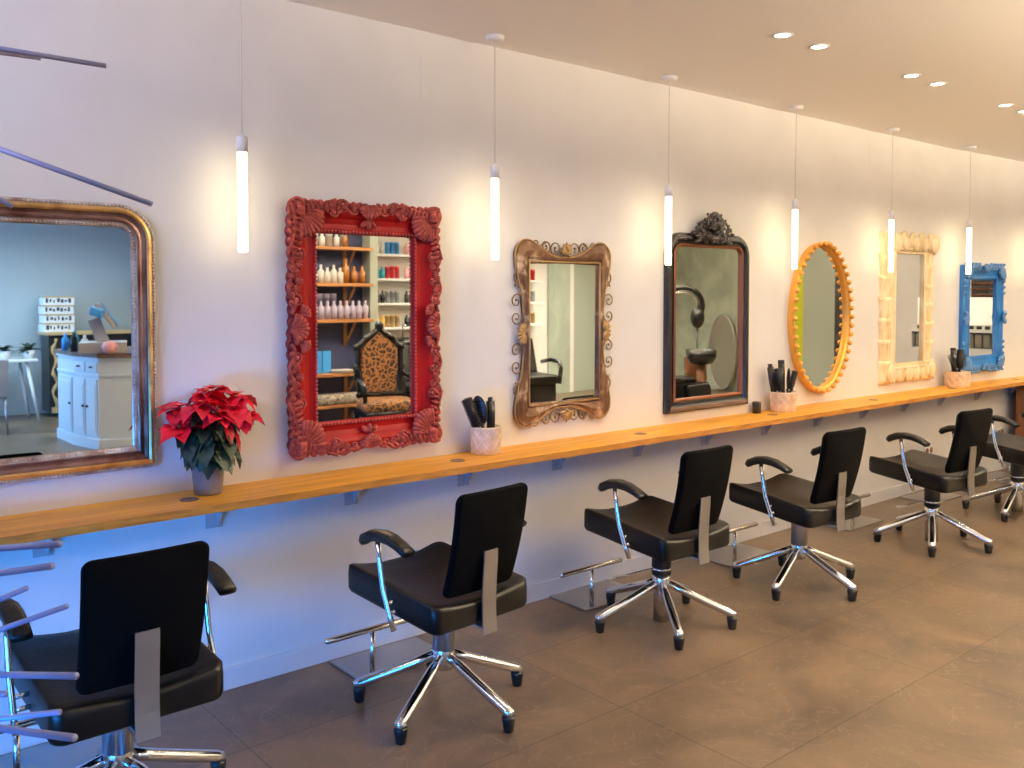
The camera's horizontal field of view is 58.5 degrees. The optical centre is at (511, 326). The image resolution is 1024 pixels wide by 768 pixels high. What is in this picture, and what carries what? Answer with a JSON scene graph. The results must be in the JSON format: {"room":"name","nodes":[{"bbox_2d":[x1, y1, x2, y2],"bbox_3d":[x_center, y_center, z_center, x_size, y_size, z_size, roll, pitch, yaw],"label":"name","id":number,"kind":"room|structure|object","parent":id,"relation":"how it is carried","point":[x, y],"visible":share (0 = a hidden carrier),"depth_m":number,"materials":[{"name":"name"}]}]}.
{"room":"salon","nodes":[
{"label":"salon","id":0,"kind":"room"},
{"bbox_2d":[0,0,1023,724],"bbox_3d":[2.065,-0.030,6.100,13.000,2.720,0.450,-2,3,-40],"label":"wall","id":1,"kind":"structure","parent":0,"point":[332,106],"depth_m":4.13,"materials":[{"name":"paint"}]},
{"bbox_2d":[0,196,157,484],"bbox_3d":[-1.737,0.051,2.986,1.130,0.956,0.038,-2,3,-40],"label":"wall mirror","id":2,"kind":"object","parent":1,"relation":"attached to","point":[78,379],"visible":1,"depth_m":3.17,"materials":[{"name":"gold metal"}]},
{"bbox_2d":[0,222,132,458],"bbox_3d":[-1.744,0.051,2.993,0.962,0.788,0.004,-2,3,-40],"label":"mirror glass","id":3,"kind":"object","parent":2,"relation":"attached to","point":[66,288],"depth_m":3.16,"materials":[{"name":"silver metal"}]},
{"bbox_2d":[284,196,443,460],"bbox_3d":[-0.613,0.003,3.904,0.762,1.074,0.073,-2,3,-40],"label":"wall mirror","id":4,"kind":"object","parent":1,"relation":"attached to","point":[363,286],"visible":1,"depth_m":3.90,"materials":[{"name":"red paint"}]},
{"bbox_2d":[316,233,411,421],"bbox_3d":[-0.630,0.003,3.924,0.470,0.782,0.004,-2,3,-40],"label":"mirror glass","id":5,"kind":"object","parent":4,"relation":"attached to","point":[364,282],"depth_m":3.92,"materials":[{"name":"silver metal"}]},
{"bbox_2d":[0,483,923,754],"bbox_3d":[0.256,1.338,4.721,8.395,0.085,0.014,-2,3,-40],"label":"baseboard","id":6,"kind":"structure","parent":1,"relation":"attached to","point":[260,669],"depth_m":4.02,"materials":[{"name":"white paint"}]},
{"bbox_2d":[0,376,1023,557],"bbox_3d":[1.576,0.623,5.617,11.600,0.160,0.299,-2,3,-40],"label":"wall shelf","id":7,"kind":"object","parent":1,"relation":"attached to","point":[47,525],"visible":0.98,"depth_m":3.87,"materials":[{"name":"brown wood"}]},
{"bbox_2d":[192,465,223,495],"bbox_3d":[-1.135,0.557,3.411,0.128,0.134,0.128,-2,3,-40],"label":"pot","id":8,"kind":"object","parent":7,"relation":"on","point":[203,485],"depth_m":3.36,"materials":[{"name":"grey ceramic"}]},
{"bbox_2d":[156,385,264,495],"bbox_3d":[-1.104,0.424,3.374,0.412,0.401,0.242,-2,3,-40],"label":"poinsettia","id":9,"kind":"object","parent":7,"relation":"on","point":[207,455],"visible":1,"depth_m":3.34,"materials":[{"name":"red plant"}]},
{"bbox_2d":[470,424,501,455],"bbox_3d":[-0.122,0.529,4.268,0.152,0.128,0.152,-2,3,-40],"label":"pot","id":10,"kind":"object","parent":7,"relation":"on","point":[485,441],"visible":0.95,"depth_m":4.21,"materials":[{"name":"white ceramic"}]},
{"bbox_2d":[461,396,482,427],"bbox_3d":[-0.170,0.454,4.224,0.145,0.260,0.058,-1,3,-35],"label":"brush","id":11,"kind":"object","parent":10,"relation":"in","point":[475,421],"visible":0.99,"depth_m":4.20,"materials":[{"name":"black plastic"}]},
{"bbox_2d":[473,396,487,427],"bbox_3d":[-0.149,0.452,4.239,0.082,0.260,0.053,0,2,0],"label":"brush","id":12,"kind":"object","parent":10,"relation":"in","point":[480,404],"visible":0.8,"depth_m":4.23,"materials":[{"name":"black"}]},
{"bbox_2d":[486,397,494,427],"bbox_3d":[-0.099,0.456,4.292,0.044,0.245,0.044,-1,2,5],"label":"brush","id":13,"kind":"object","parent":10,"relation":"in","point":[490,404],"visible":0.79,"depth_m":4.27,"materials":[{"name":"black plastic"}]},
{"bbox_2d":[752,401,760,412],"bbox_3d":[1.528,0.507,5.708,0.056,0.070,0.056,-2,3,-40],"label":"cup","id":14,"kind":"object","parent":7,"relation":"on","point":[756,405],"visible":1,"depth_m":5.69,"materials":[{"name":"black"}]},
{"bbox_2d":[769,390,796,412],"bbox_3d":[1.719,0.476,5.796,0.170,0.125,0.170,-2,3,-40],"label":"pot","id":15,"kind":"object","parent":7,"relation":"on","point":[785,402],"visible":0.99,"depth_m":5.73,"materials":[{"name":"white ceramic"}]},
{"bbox_2d":[767,364,776,391],"bbox_3d":[1.650,0.383,5.782,0.077,0.290,0.044,0,2,-11],"label":"clamp","id":16,"kind":"object","parent":15,"relation":"in","point":[770,369],"visible":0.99,"depth_m":5.76,"materials":[{"name":"black plastic"}]},
{"bbox_2d":[774,368,782,392],"bbox_3d":[1.677,0.395,5.746,0.052,0.266,0.085,1,3,35],"label":"brush","id":17,"kind":"object","parent":15,"relation":"in","point":[778,375],"visible":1,"depth_m":5.73,"materials":[{"name":"grey plastic"}]},
{"bbox_2d":[778,360,784,392],"bbox_3d":[1.715,0.371,5.818,0.044,0.310,0.072,0,2,11],"label":"clamp","id":18,"kind":"object","parent":15,"relation":"in","point":[781,364],"visible":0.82,"depth_m":5.81,"materials":[{"name":"black plastic"}]},
{"bbox_2d":[786,368,793,392],"bbox_3d":[1.762,0.394,5.798,0.046,0.262,0.065,1,2,21],"label":"brush","id":19,"kind":"object","parent":15,"relation":"in","point":[788,377],"visible":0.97,"depth_m":5.78,"materials":[{"name":"black plastic"}]},
{"bbox_2d":[789,371,797,392],"bbox_3d":[1.773,0.404,5.820,0.127,0.245,0.040,-1,3,-36],"label":"brush","id":20,"kind":"object","parent":15,"relation":"in","point":[795,373],"visible":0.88,"depth_m":5.82,"materials":[{"name":"black plastic"}]},
{"bbox_2d":[944,370,970,387],"bbox_3d":[3.565,0.422,7.316,0.194,0.125,0.194,-2,3,-40],"label":"pot","id":21,"kind":"object","parent":7,"relation":"on","point":[961,379],"visible":0.98,"depth_m":7.24,"materials":[{"name":"white ceramic"}]},
{"bbox_2d":[948,354,957,371],"bbox_3d":[3.523,0.346,7.266,0.218,0.264,0.064,-2,3,-41],"label":"brush","id":22,"kind":"object","parent":21,"relation":"in","point":[952,361],"visible":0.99,"depth_m":7.22,"materials":[{"name":"black plastic"}]},
{"bbox_2d":[950,348,956,371],"bbox_3d":[3.529,0.323,7.298,0.063,0.301,0.044,0,2,-14],"label":"clamp","id":23,"kind":"object","parent":21,"relation":"in","point":[952,350],"visible":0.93,"depth_m":7.28,"materials":[{"name":"black plastic"}]},
{"bbox_2d":[956,349,964,371],"bbox_3d":[3.587,0.328,7.318,0.078,0.287,0.075,0,2,-11],"label":"brush","id":24,"kind":"object","parent":21,"relation":"in","point":[960,355],"visible":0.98,"depth_m":7.30,"materials":[{"name":"black plastic"}]},
{"bbox_2d":[511,239,612,427],"bbox_3d":[0.271,0.031,4.665,0.705,0.935,0.046,-2,3,-40],"label":"wall mirror","id":25,"kind":"object","parent":1,"relation":"attached to","point":[561,335],"visible":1,"depth_m":4.66,"materials":[{"name":"brown metal"}]},
{"bbox_2d":[530,264,595,402],"bbox_3d":[0.263,0.031,4.675,0.479,0.704,0.004,-2,3,-40],"label":"mirror glass","id":26,"kind":"object","parent":25,"relation":"attached to","point":[562,296],"depth_m":4.67,"materials":[{"name":"silver metal"}]},
{"bbox_2d":[663,211,749,413],"bbox_3d":[1.185,-0.091,5.396,0.774,1.168,0.093,-2,3,-40],"label":"wall mirror","id":27,"kind":"object","parent":1,"relation":"attached to","point":[706,290],"visible":0.99,"depth_m":5.40,"materials":[{"name":"paint"}]},
{"bbox_2d":[675,247,739,398],"bbox_3d":[1.161,-0.026,5.427,0.614,0.876,0.004,-2,3,-40],"label":"mirror glass","id":28,"kind":"object","parent":27,"relation":"attached to","point":[707,279],"depth_m":5.42,"materials":[{"name":"silver metal"}]},
{"bbox_2d":[787,241,854,393],"bbox_3d":[2.097,-0.059,6.178,0.740,1.034,0.069,-2,3,-40],"label":"wall mirror","id":29,"kind":"object","parent":1,"relation":"attached to","point":[819,316],"visible":1,"depth_m":6.20,"materials":[{"name":"orange metal"}]},
{"bbox_2d":[795,248,844,386],"bbox_3d":[2.082,-0.059,6.195,0.648,0.942,0.004,-2,3,-40],"label":"mirror glass","id":30,"kind":"object","parent":29,"relation":"attached to","point":[820,314],"depth_m":6.21,"materials":[{"name":"silver metal"}]},
{"bbox_2d":[877,231,939,384],"bbox_3d":[3.043,-0.149,6.976,0.889,1.147,0.059,-2,3,-40],"label":"wall mirror","id":31,"kind":"object","parent":1,"relation":"attached to","point":[905,323],"visible":0.97,"depth_m":6.95,"materials":[{"name":"beige wood"}]},
{"bbox_2d":[895,254,921,362],"bbox_3d":[3.020,-0.136,6.977,0.429,0.874,0.004,-2,3,-40],"label":"mirror glass","id":32,"kind":"object","parent":31,"relation":"on","point":[908,267],"depth_m":6.98,"materials":[{"name":"silver metal"}]},
{"bbox_2d":[923,444,933,453],"bbox_3d":[3.316,0.989,7.276,0.150,0.080,0.014,-2,3,-40],"label":"power outlet","id":33,"kind":"object","parent":1,"relation":"attached to","point":[929,449],"visible":0.7,"depth_m":7.27,"materials":[{"name":"white plastic"}]},
{"bbox_2d":[958,262,1006,373],"bbox_3d":[3.981,-0.072,7.714,0.712,0.924,0.074,-2,3,-37],"label":"wall mirror","id":34,"kind":"object","parent":1,"relation":"attached to","point":[982,315],"visible":0.96,"depth_m":7.73,"materials":[{"name":"blue wood"}]},
{"bbox_2d":[969,280,993,355],"bbox_3d":[3.967,-0.073,7.732,0.441,0.636,0.004,-2,3,-37],"label":"mirror glass","id":35,"kind":"object","parent":34,"relation":"attached to","point":[981,292],"depth_m":7.73,"materials":[{"name":"silver metal"}]},
{"bbox_2d":[996,427,1003,432],"bbox_3d":[4.277,0.933,8.011,0.150,0.080,0.014,-2,3,-40],"label":"power outlet","id":36,"kind":"object","parent":1,"relation":"attached to","point":[1002,428],"visible":0.41,"depth_m":8.01,"materials":[{"name":"white plastic"}]},
{"bbox_2d":[0,468,1023,767],"bbox_3d":[5.100,1.512,2.533,13.300,0.100,9.900,-2,3,-40],"label":"floor","id":37,"kind":"structure","parent":0,"point":[925,667],"depth_m":3.62,"materials":[{"name":"stone"}]},
{"bbox_2d":[0,718,137,767],"bbox_3d":[-1.554,1.333,2.989,0.585,0.217,0.270,-2,3,-40],"label":"footrest","id":38,"kind":"object","parent":37,"relation":"on","point":[46,755],"visible":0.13,"depth_m":3.03,"materials":[{"name":"grey"}]},
{"bbox_2d":[0,46,152,741],"bbox_3d":[-1.279,0.386,1.760,1.306,2.200,0.886,0,2,1],"label":"coat rack","id":39,"kind":"object","parent":37,"relation":"on","point":[6,51],"visible":1,"depth_m":1.80,"materials":[{"name":"metal"}]},
{"bbox_2d":[0,541,236,767],"bbox_3d":[-1.160,1.022,2.689,0.664,0.861,0.648,-1,3,-35],"label":"chair","id":40,"kind":"object","parent":37,"relation":"on","point":[138,653],"visible":0.97,"depth_m":2.48,"materials":[{"name":"black leather"}]},
{"bbox_2d":[324,618,431,678],"bbox_3d":[-0.572,1.304,3.809,0.585,0.217,0.270,-2,3,-40],"label":"footrest","id":41,"kind":"object","parent":37,"relation":"on","point":[357,665],"visible":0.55,"depth_m":3.81,"materials":[{"name":"grey"}]},
{"bbox_2d":[348,482,527,744],"bbox_3d":[-0.236,0.996,3.418,0.649,0.861,0.664,2,3,44],"label":"chair","id":42,"kind":"object","parent":37,"relation":"on","point":[440,588],"visible":1,"depth_m":3.26,"materials":[{"name":"black leather"}]},
{"bbox_2d":[549,557,637,611],"bbox_3d":[0.379,1.275,4.635,0.585,0.217,0.270,-2,3,-40],"label":"footrest","id":43,"kind":"object","parent":37,"relation":"on","point":[592,596],"visible":0.91,"depth_m":4.60,"materials":[{"name":"grey metal"}]},
{"bbox_2d":[584,445,737,650],"bbox_3d":[0.682,0.965,4.305,0.680,0.861,0.658,-2,3,-39],"label":"chair","id":44,"kind":"object","parent":37,"relation":"on","point":[664,531],"visible":1,"depth_m":4.13,"materials":[{"name":"black leather"}]},
{"bbox_2d":[709,522,768,566],"bbox_3d":[1.256,1.249,5.350,0.585,0.217,0.270,-2,3,-40],"label":"footrest","id":45,"kind":"object","parent":37,"relation":"on","point":[725,556],"visible":0.63,"depth_m":5.35,"materials":[{"name":"grey metal"}]},
{"bbox_2d":[729,427,865,601],"bbox_3d":[1.543,0.946,4.841,0.666,0.861,0.650,-1,3,-36],"label":"chair","id":46,"kind":"object","parent":37,"relation":"on","point":[827,500],"visible":1,"depth_m":4.69,"materials":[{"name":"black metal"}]},
{"bbox_2d":[823,493,882,531],"bbox_3d":[2.217,1.222,6.130,0.585,0.217,0.270,-2,3,-40],"label":"footrest","id":47,"kind":"object","parent":37,"relation":"on","point":[852,524],"visible":0.49,"depth_m":6.12,"materials":[{"name":"grey metal"}]},
{"bbox_2d":[869,408,992,557],"bbox_3d":[2.624,0.916,5.666,0.656,0.861,0.665,-1,2,-33],"label":"chair","id":48,"kind":"object","parent":37,"relation":"on","point":[961,471],"visible":1,"depth_m":5.50,"materials":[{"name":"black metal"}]},
{"bbox_2d":[901,491,961,502],"bbox_3d":[3.129,1.194,6.894,0.585,0.217,0.270,-2,3,-40],"label":"footrest","id":49,"kind":"object","parent":37,"relation":"on","point":[919,496],"visible":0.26,"depth_m":6.93,"materials":[{"name":"grey metal"}]},
{"bbox_2d":[962,412,1023,521],"bbox_3d":[3.572,0.890,6.412,0.665,0.861,0.650,-1,2,-33],"label":"chair","id":50,"kind":"object","parent":37,"relation":"on","point":[1004,447],"visible":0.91,"depth_m":6.40,"materials":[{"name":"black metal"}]},
{"bbox_2d":[987,460,1010,483],"bbox_3d":[4.067,1.168,7.628,0.585,0.217,0.270,-2,3,-40],"label":"footrest","id":51,"kind":"object","parent":37,"relation":"on","point":[995,475],"visible":0.32,"depth_m":7.65,"materials":[{"name":"grey metal"}]},
{"bbox_2d":[1015,385,1023,436],"bbox_3d":[4.840,0.874,8.255,1.000,0.760,0.166,-2,3,-40],"label":"base cabinet","id":52,"kind":"object","parent":37,"relation":"on","point":[1019,431],"visible":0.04,"depth_m":7.97,"materials":[{"name":"brown wood"}]},
{"bbox_2d":[286,0,1023,161],"bbox_3d":[5.102,-1.306,2.431,13.300,0.100,9.900,-2,3,-40],"label":"ceiling","id":53,"kind":"structure","parent":0,"point":[727,49],"depth_m":4.37,"materials":[{"name":"white paint"}]},
{"bbox_2d":[236,0,247,251],"bbox_3d":[-1.007,-0.786,3.403,0.088,1.017,0.088,-2,3,-40],"label":"pendant light","id":54,"kind":"object","parent":53,"relation":"hanging from","point":[241,140],"visible":1,"depth_m":3.40,"materials":[{"name":"white glass"}]},
{"bbox_2d":[236,133,247,152],"bbox_3d":[-1.007,-0.684,3.407,0.042,0.070,0.042,-2,3,-40],"label":"socket","id":55,"kind":"object","parent":54,"relation":"attached to","point":[241,140],"depth_m":3.39,"materials":[{"name":"white plastic"}]},
{"bbox_2d":[485,33,503,259],"bbox_3d":[-0.078,-0.813,4.182,0.088,1.017,0.088,-2,3,-40],"label":"pendant light","id":56,"kind":"object","parent":53,"relation":"hanging from","point":[494,38],"visible":1,"depth_m":4.18,"materials":[{"name":"white glass"}]},
{"bbox_2d":[490,163,499,177],"bbox_3d":[-0.078,-0.712,4.185,0.042,0.070,0.042,-2,3,-40],"label":"socket","id":57,"kind":"object","parent":56,"relation":"attached to","point":[494,169],"depth_m":4.17,"materials":[{"name":"white plastic"}]},
{"bbox_2d":[661,75,677,264],"bbox_3d":[0.851,-0.841,4.960,0.088,1.017,0.088,-2,3,-40],"label":"pendant light","id":58,"kind":"object","parent":53,"relation":"hanging from","point":[666,78],"visible":1,"depth_m":4.96,"materials":[{"name":"white glass"}]},
{"bbox_2d":[665,183,672,195],"bbox_3d":[0.851,-0.740,4.964,0.042,0.070,0.042,-2,3,-40],"label":"socket","id":59,"kind":"object","parent":58,"relation":"attached to","point":[668,188],"depth_m":4.95,"materials":[{"name":"white plastic"}]},
{"bbox_2d":[771,32,793,38],"bbox_3d":[1.227,-1.318,4.142,0.100,0.005,0.100,-2,3,-40],"label":"recessed light","id":60,"kind":"object","parent":53,"relation":"in","point":[780,35],"visible":1,"depth_m":4.14,"materials":[{"name":"white"}]},
{"bbox_2d":[789,105,803,268],"bbox_3d":[1.780,-0.869,5.738,0.088,1.017,0.088,-2,3,-40],"label":"pendant light","id":61,"kind":"object","parent":53,"relation":"hanging from","point":[795,203],"visible":1,"depth_m":5.73,"materials":[{"name":"white glass"}]},
{"bbox_2d":[792,198,798,209],"bbox_3d":[1.780,-0.767,5.742,0.042,0.070,0.042,-2,3,-40],"label":"socket","id":62,"kind":"object","parent":61,"relation":"attached to","point":[795,203],"depth_m":5.73,"materials":[{"name":"white plastic"}]},
{"bbox_2d":[808,44,829,49],"bbox_3d":[1.457,-1.324,4.334,0.100,0.005,0.100,-2,3,-40],"label":"recessed light","id":63,"kind":"object","parent":53,"relation":"in","point":[815,46],"visible":1,"depth_m":4.33,"materials":[{"name":"white"}]},
{"bbox_2d":[886,128,899,271],"bbox_3d":[2.708,-0.896,6.516,0.088,1.017,0.088,-2,3,-40],"label":"pendant light","id":64,"kind":"object","parent":53,"relation":"hanging from","point":[891,216],"visible":1,"depth_m":6.51,"materials":[{"name":"white plastic"}]},
{"bbox_2d":[888,210,894,219],"bbox_3d":[2.708,-0.795,6.520,0.042,0.070,0.042,-2,3,-40],"label":"socket","id":65,"kind":"object","parent":64,"relation":"attached to","point":[891,216],"depth_m":6.50,"materials":[{"name":"white plastic"}]},
{"bbox_2d":[901,73,921,77],"bbox_3d":[2.147,-1.345,4.912,0.100,0.005,0.100,-2,3,-40],"label":"recessed light","id":66,"kind":"object","parent":53,"relation":"in","point":[912,75],"visible":1,"depth_m":4.90,"materials":[{"name":"white"}]},
{"bbox_2d":[928,82,946,85],"bbox_3d":[2.377,-1.352,5.105,0.100,0.005,0.100,-2,3,-40],"label":"recessed light","id":67,"kind":"object","parent":53,"relation":"in","point":[933,83],"visible":1,"depth_m":5.10,"materials":[{"name":"white"}]},
{"bbox_2d":[965,146,976,273],"bbox_3d":[3.656,-0.924,7.303,0.088,1.017,0.088,-2,3,-40],"label":"pendant light","id":68,"kind":"object","parent":53,"relation":"hanging from","point":[968,222],"visible":1,"depth_m":7.30,"materials":[{"name":"white plastic"}]},
{"bbox_2d":[966,219,971,227],"bbox_3d":[3.656,-0.823,7.306,0.042,0.070,0.042,-2,3,-40],"label":"socket","id":69,"kind":"object","parent":68,"relation":"attached to","point":[969,222],"depth_m":7.29,"materials":[{"name":"white plastic"}]},
{"bbox_2d":[996,103,1013,106],"bbox_3d":[3.066,-1.372,5.683,0.100,0.005,0.100,-2,3,-40],"label":"recessed light","id":70,"kind":"object","parent":53,"relation":"in","point":[1007,104],"visible":1,"depth_m":5.68,"materials":[{"name":"white"}]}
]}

